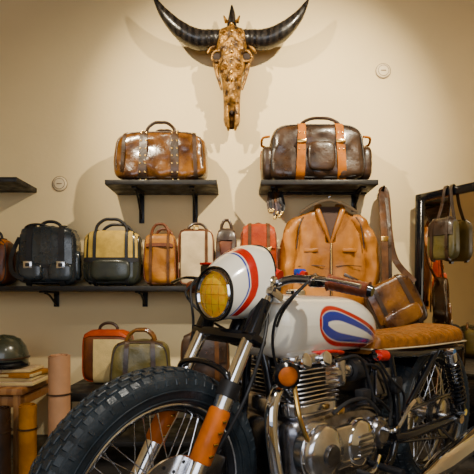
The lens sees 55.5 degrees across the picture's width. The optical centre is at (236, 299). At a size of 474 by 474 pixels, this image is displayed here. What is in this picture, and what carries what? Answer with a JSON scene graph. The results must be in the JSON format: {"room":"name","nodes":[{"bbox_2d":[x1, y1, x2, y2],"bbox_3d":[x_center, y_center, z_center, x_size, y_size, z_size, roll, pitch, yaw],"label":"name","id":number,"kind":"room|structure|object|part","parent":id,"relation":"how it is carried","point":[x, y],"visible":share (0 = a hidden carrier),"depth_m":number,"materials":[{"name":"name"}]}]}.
{"room":"leather goods shop","nodes":[
{"label":"leather goods shop","id":0,"kind":"room"},
{"bbox_2d":[0,0,473,434],"bbox_3d":[-0.190,-0.656,2.750,3.820,2.927,0.100,0,0,0],"label":"wall","id":1,"kind":"structure","parent":0,"point":[77,76],"depth_m":2.70,"materials":[{"name":"paint"}]},
{"bbox_2d":[0,177,36,192],"bbox_3d":[-1.475,-0.617,2.574,0.550,0.106,0.250,0,0,0],"label":"wall shelf","id":2,"kind":"object","parent":1,"relation":"attached to","point":[7,184],"visible":1,"depth_m":2.56,"materials":[{"name":"brown wood"}]},
{"bbox_2d":[52,176,67,191],"bbox_3d":[-1.062,-0.696,2.692,0.092,0.092,0.013,0,0,0],"label":"round wall plate","id":3,"kind":"object","parent":1,"relation":"attached to","point":[59,183],"visible":1,"depth_m":2.69,"materials":[{"name":"white plastic"}]},
{"bbox_2d":[0,286,280,306],"bbox_3d":[-0.690,-0.018,2.574,1.860,0.116,0.250,0,0,0],"label":"wall shelf","id":4,"kind":"object","parent":1,"relation":"attached to","point":[144,290],"visible":0.59,"depth_m":2.45,"materials":[{"name":"brown wood"}]},
{"bbox_2d":[0,232,16,285],"bbox_3d":[-1.390,-0.240,2.566,0.216,0.327,0.168,0,0,0],"label":"handbag","id":5,"kind":"object","parent":4,"relation":"on","point":[6,278],"visible":0.8,"depth_m":2.52,"materials":[{"name":"red leather"}]},
{"bbox_2d":[8,220,83,285],"bbox_3d":[-1.064,-0.265,2.527,0.376,0.376,0.209,0,0,-3],"label":"satchel","id":6,"kind":"object","parent":4,"relation":"on","point":[46,255],"visible":0.98,"depth_m":2.46,"materials":[{"name":"black leather"}]},
{"bbox_2d":[83,218,142,285],"bbox_3d":[-0.700,-0.268,2.550,0.322,0.383,0.171,0,0,0],"label":"handbag","id":7,"kind":"object","parent":4,"relation":"on","point":[111,257],"visible":1,"depth_m":2.49,"materials":[{"name":"black leather"}]},
{"bbox_2d":[143,223,177,285],"bbox_3d":[-0.432,-0.256,2.569,0.183,0.358,0.158,0,0,0],"label":"tote bag","id":8,"kind":"object","parent":4,"relation":"on","point":[160,263],"visible":0.95,"depth_m":2.50,"materials":[{"name":"orange leather"}]},
{"bbox_2d":[178,222,214,285],"bbox_3d":[-0.230,-0.258,2.569,0.204,0.363,0.143,0,0,0],"label":"tote bag","id":9,"kind":"object","parent":4,"relation":"on","point":[196,245],"visible":0.8,"depth_m":2.51,"materials":[{"name":"leather"}]},
{"bbox_2d":[216,219,236,258],"bbox_3d":[-0.060,-0.269,2.558,0.123,0.384,0.150,0,0,0],"label":"leather backpack","id":10,"kind":"object","parent":4,"relation":"on","point":[226,240],"visible":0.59,"depth_m":2.52,"materials":[{"name":"leather"}]},
{"bbox_2d":[240,222,277,268],"bbox_3d":[0.122,-0.259,2.544,0.214,0.364,0.194,0,0,0],"label":"red leather rucksack","id":11,"kind":"object","parent":4,"relation":"on","point":[258,233],"visible":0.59,"depth_m":2.49,"materials":[{"name":"leather"}]},
{"bbox_2d":[105,180,218,222],"bbox_3d":[-0.415,-0.557,2.574,0.610,0.196,0.250,0,0,0],"label":"wall shelf","id":12,"kind":"object","parent":1,"relation":"attached to","point":[141,188],"visible":0.96,"depth_m":2.54,"materials":[{"name":"brown wood"}]},
{"bbox_2d":[114,121,207,179],"bbox_3d":[-0.430,-0.827,2.571,0.527,0.343,0.223,0,0,0],"label":"duffel bag","id":13,"kind":"object","parent":12,"relation":"on","point":[160,154],"visible":0.9,"depth_m":2.48,"materials":[{"name":"brown leather"}]},
{"bbox_2d":[154,0,308,130],"bbox_3d":[-0.035,-1.345,2.600,0.887,0.754,0.196,0,0,0],"label":"skull","id":14,"kind":"object","parent":1,"relation":"attached to","point":[231,58],"visible":1,"depth_m":2.54,"materials":[{"name":"brown metal"}]},
{"bbox_2d":[259,180,377,211],"bbox_3d":[0.450,-0.592,2.574,0.640,0.126,0.250,0,0,0],"label":"wall shelf","id":15,"kind":"object","parent":1,"relation":"attached to","point":[358,186],"visible":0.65,"depth_m":2.49,"materials":[{"name":"brown wood"}]},
{"bbox_2d":[267,189,284,219],"bbox_3d":[0.219,-0.538,2.522,0.106,0.179,0.057,0,0,0],"label":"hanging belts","id":16,"kind":"object","parent":15,"relation":"hanging from","point":[275,199],"visible":1,"depth_m":2.51,"materials":[{"name":"black leather"}]},
{"bbox_2d":[260,117,371,179],"bbox_3d":[0.445,-0.837,2.558,0.626,0.361,0.257,0,0,0],"label":"bag","id":17,"kind":"object","parent":15,"relation":"on","point":[299,151],"visible":0.88,"depth_m":2.46,"materials":[{"name":"brown leather"}]},
{"bbox_2d":[285,191,366,193],"bbox_3d":[0.515,-0.618,2.600,0.470,0.018,0.012,0,0,0],"label":"hanging rail","id":18,"kind":"object","parent":15,"relation":"attached to","point":[288,192],"depth_m":2.59,"materials":[{"name":"black metal"}]},
{"bbox_2d":[279,196,379,306],"bbox_3d":[0.530,-0.267,2.594,0.585,0.670,0.113,0,0,0],"label":"jacket","id":19,"kind":"object","parent":18,"relation":"hanging from","point":[322,241],"visible":0.81,"depth_m":2.56,"materials":[{"name":"brown leather"}]},
{"bbox_2d":[375,63,390,78],"bbox_3d":[0.876,-1.373,2.692,0.092,0.092,0.013,0,0,0],"label":"round wall plate","id":20,"kind":"object","parent":1,"relation":"attached to","point":[383,70],"visible":1,"depth_m":2.69,"materials":[{"name":"white plastic"}]},
{"bbox_2d":[364,185,427,328],"bbox_3d":[0.883,-0.231,2.503,0.302,0.868,0.277,0,0,38],"label":"crossbody bag","id":21,"kind":"object","parent":1,"relation":"hanging from","point":[395,301],"visible":0.77,"depth_m":2.45,"materials":[{"name":"brown leather"}]},
{"bbox_2d":[11,435,473,473],"bbox_3d":[-0.190,0.857,0.550,3.820,0.100,4.500,0,0,0],"label":"floor","id":22,"kind":"structure","parent":0,"point":[104,466],"depth_m":2.32,"materials":[{"name":"concrete"}]},
{"bbox_2d":[0,405,12,473],"bbox_3d":[-1.040,0.640,1.980,0.098,0.334,0.097,0,0,0],"label":"roll","id":23,"kind":"object","parent":22,"relation":"on","point":[5,411],"visible":1,"depth_m":1.95,"materials":[{"name":"brown leather"}]},
{"bbox_2d":[0,380,47,473],"bbox_3d":[-1.200,0.606,2.300,0.440,0.402,0.500,0,0,0],"label":"side table","id":24,"kind":"object","parent":22,"relation":"on","point":[13,397],"visible":0.36,"depth_m":2.06,"materials":[{"name":"brown wood"}]},
{"bbox_2d":[0,365,47,386],"bbox_3d":[-1.079,0.366,2.200,0.265,0.076,0.219,0,0,0],"label":"books","id":25,"kind":"object","parent":24,"relation":"on","point":[31,375],"visible":0.78,"depth_m":2.11,"materials":[{"name":"beige paper"}]},
{"bbox_2d":[0,334,29,369],"bbox_3d":[-1.150,0.248,2.197,0.291,0.158,0.284,0,0,0],"label":"helmet","id":26,"kind":"object","parent":25,"relation":"on","point":[14,353],"visible":1,"depth_m":2.15,"materials":[{"name":"green metal"}]},
{"bbox_2d":[17,402,38,473],"bbox_3d":[-0.930,0.635,2.000,0.088,0.344,0.087,0,0,0],"label":"roll","id":27,"kind":"object","parent":22,"relation":"on","point":[28,426],"visible":1,"depth_m":1.97,"materials":[{"name":"leather"}]},
{"bbox_2d":[46,354,71,435],"bbox_3d":[-0.790,0.525,2.000,0.107,0.564,0.108,0,0,-42],"label":"roll","id":28,"kind":"object","parent":22,"relation":"on","point":[59,392],"visible":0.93,"depth_m":1.96,"materials":[{"name":"beige leather"}]},
{"bbox_2d":[70,379,382,462],"bbox_3d":[-0.070,0.624,2.370,1.580,0.367,0.500,0,0,0],"label":"bench","id":29,"kind":"object","parent":22,"relation":"on","point":[81,389],"visible":0.11,"depth_m":2.24,"materials":[{"name":"brown wood"}]},
{"bbox_2d":[82,321,133,382],"bbox_3d":[-0.690,0.277,2.417,0.250,0.324,0.151,0,0,0],"label":"suitcase","id":30,"kind":"object","parent":29,"relation":"on","point":[98,344],"visible":0.7,"depth_m":2.35,"materials":[{"name":"red leather"}]},
{"bbox_2d":[109,328,170,380],"bbox_3d":[-0.475,0.289,2.229,0.296,0.300,0.160,0,0,-6],"label":"bag","id":31,"kind":"object","parent":29,"relation":"on","point":[129,355],"visible":0.65,"depth_m":2.17,"materials":[{"name":"green leather"}]},
{"bbox_2d":[180,326,229,381],"bbox_3d":[-0.170,0.281,2.416,0.264,0.317,0.168,0,0,0],"label":"briefcase","id":32,"kind":"object","parent":29,"relation":"on","point":[217,352],"visible":0.41,"depth_m":2.34,"materials":[{"name":"brown leather"}]},
{"bbox_2d":[28,245,473,473],"bbox_3d":[0.286,0.324,1.548,0.725,0.968,1.970,0,0,45],"label":"motorcycle","id":33,"kind":"object","parent":22,"relation":"on","point":[301,408],"visible":1,"depth_m":1.24,"materials":[{"name":"metal"}]},
{"bbox_3d":[-0.012,-0.051,1.252,0.165,0.218,0.225,0,0,-40],"label":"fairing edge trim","id":34,"kind":"part","parent":33,"relation":"part of","materials":[{"name":"white metal"}]},
{"bbox_3d":[0.248,0.075,1.469,0.573,0.189,0.269,0,0,-40],"label":"fuel tank","id":35,"kind":"part","parent":33,"relation":"part of","materials":[{"name":"white metal"}]},
{"bbox_3d":[0.476,0.387,1.657,1.223,0.832,0.485,0,0,-40],"label":"frame","id":36,"kind":"part","parent":33,"relation":"part of","materials":[{"name":"black metal"}]},
{"bbox_3d":[0.664,0.153,1.818,0.616,0.099,0.256,0,0,-40],"label":"seat","id":37,"kind":"part","parent":33,"relation":"part of","materials":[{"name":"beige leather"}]},
{"bbox_3d":[0.693,0.485,1.731,0.667,0.190,0.014,0,0,-40],"label":"drive chain","id":38,"kind":"part","parent":33,"relation":"part of","materials":[{"name":"metal"}]},
{"bbox_2d":[413,182,473,456],"bbox_3d":[1.179,0.090,2.344,0.147,1.433,0.620,1,-1,-33],"label":"mirror","id":39,"kind":"object","parent":22,"relation":"on","point":[444,218],"visible":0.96,"depth_m":2.42,"materials":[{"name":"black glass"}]}
]}

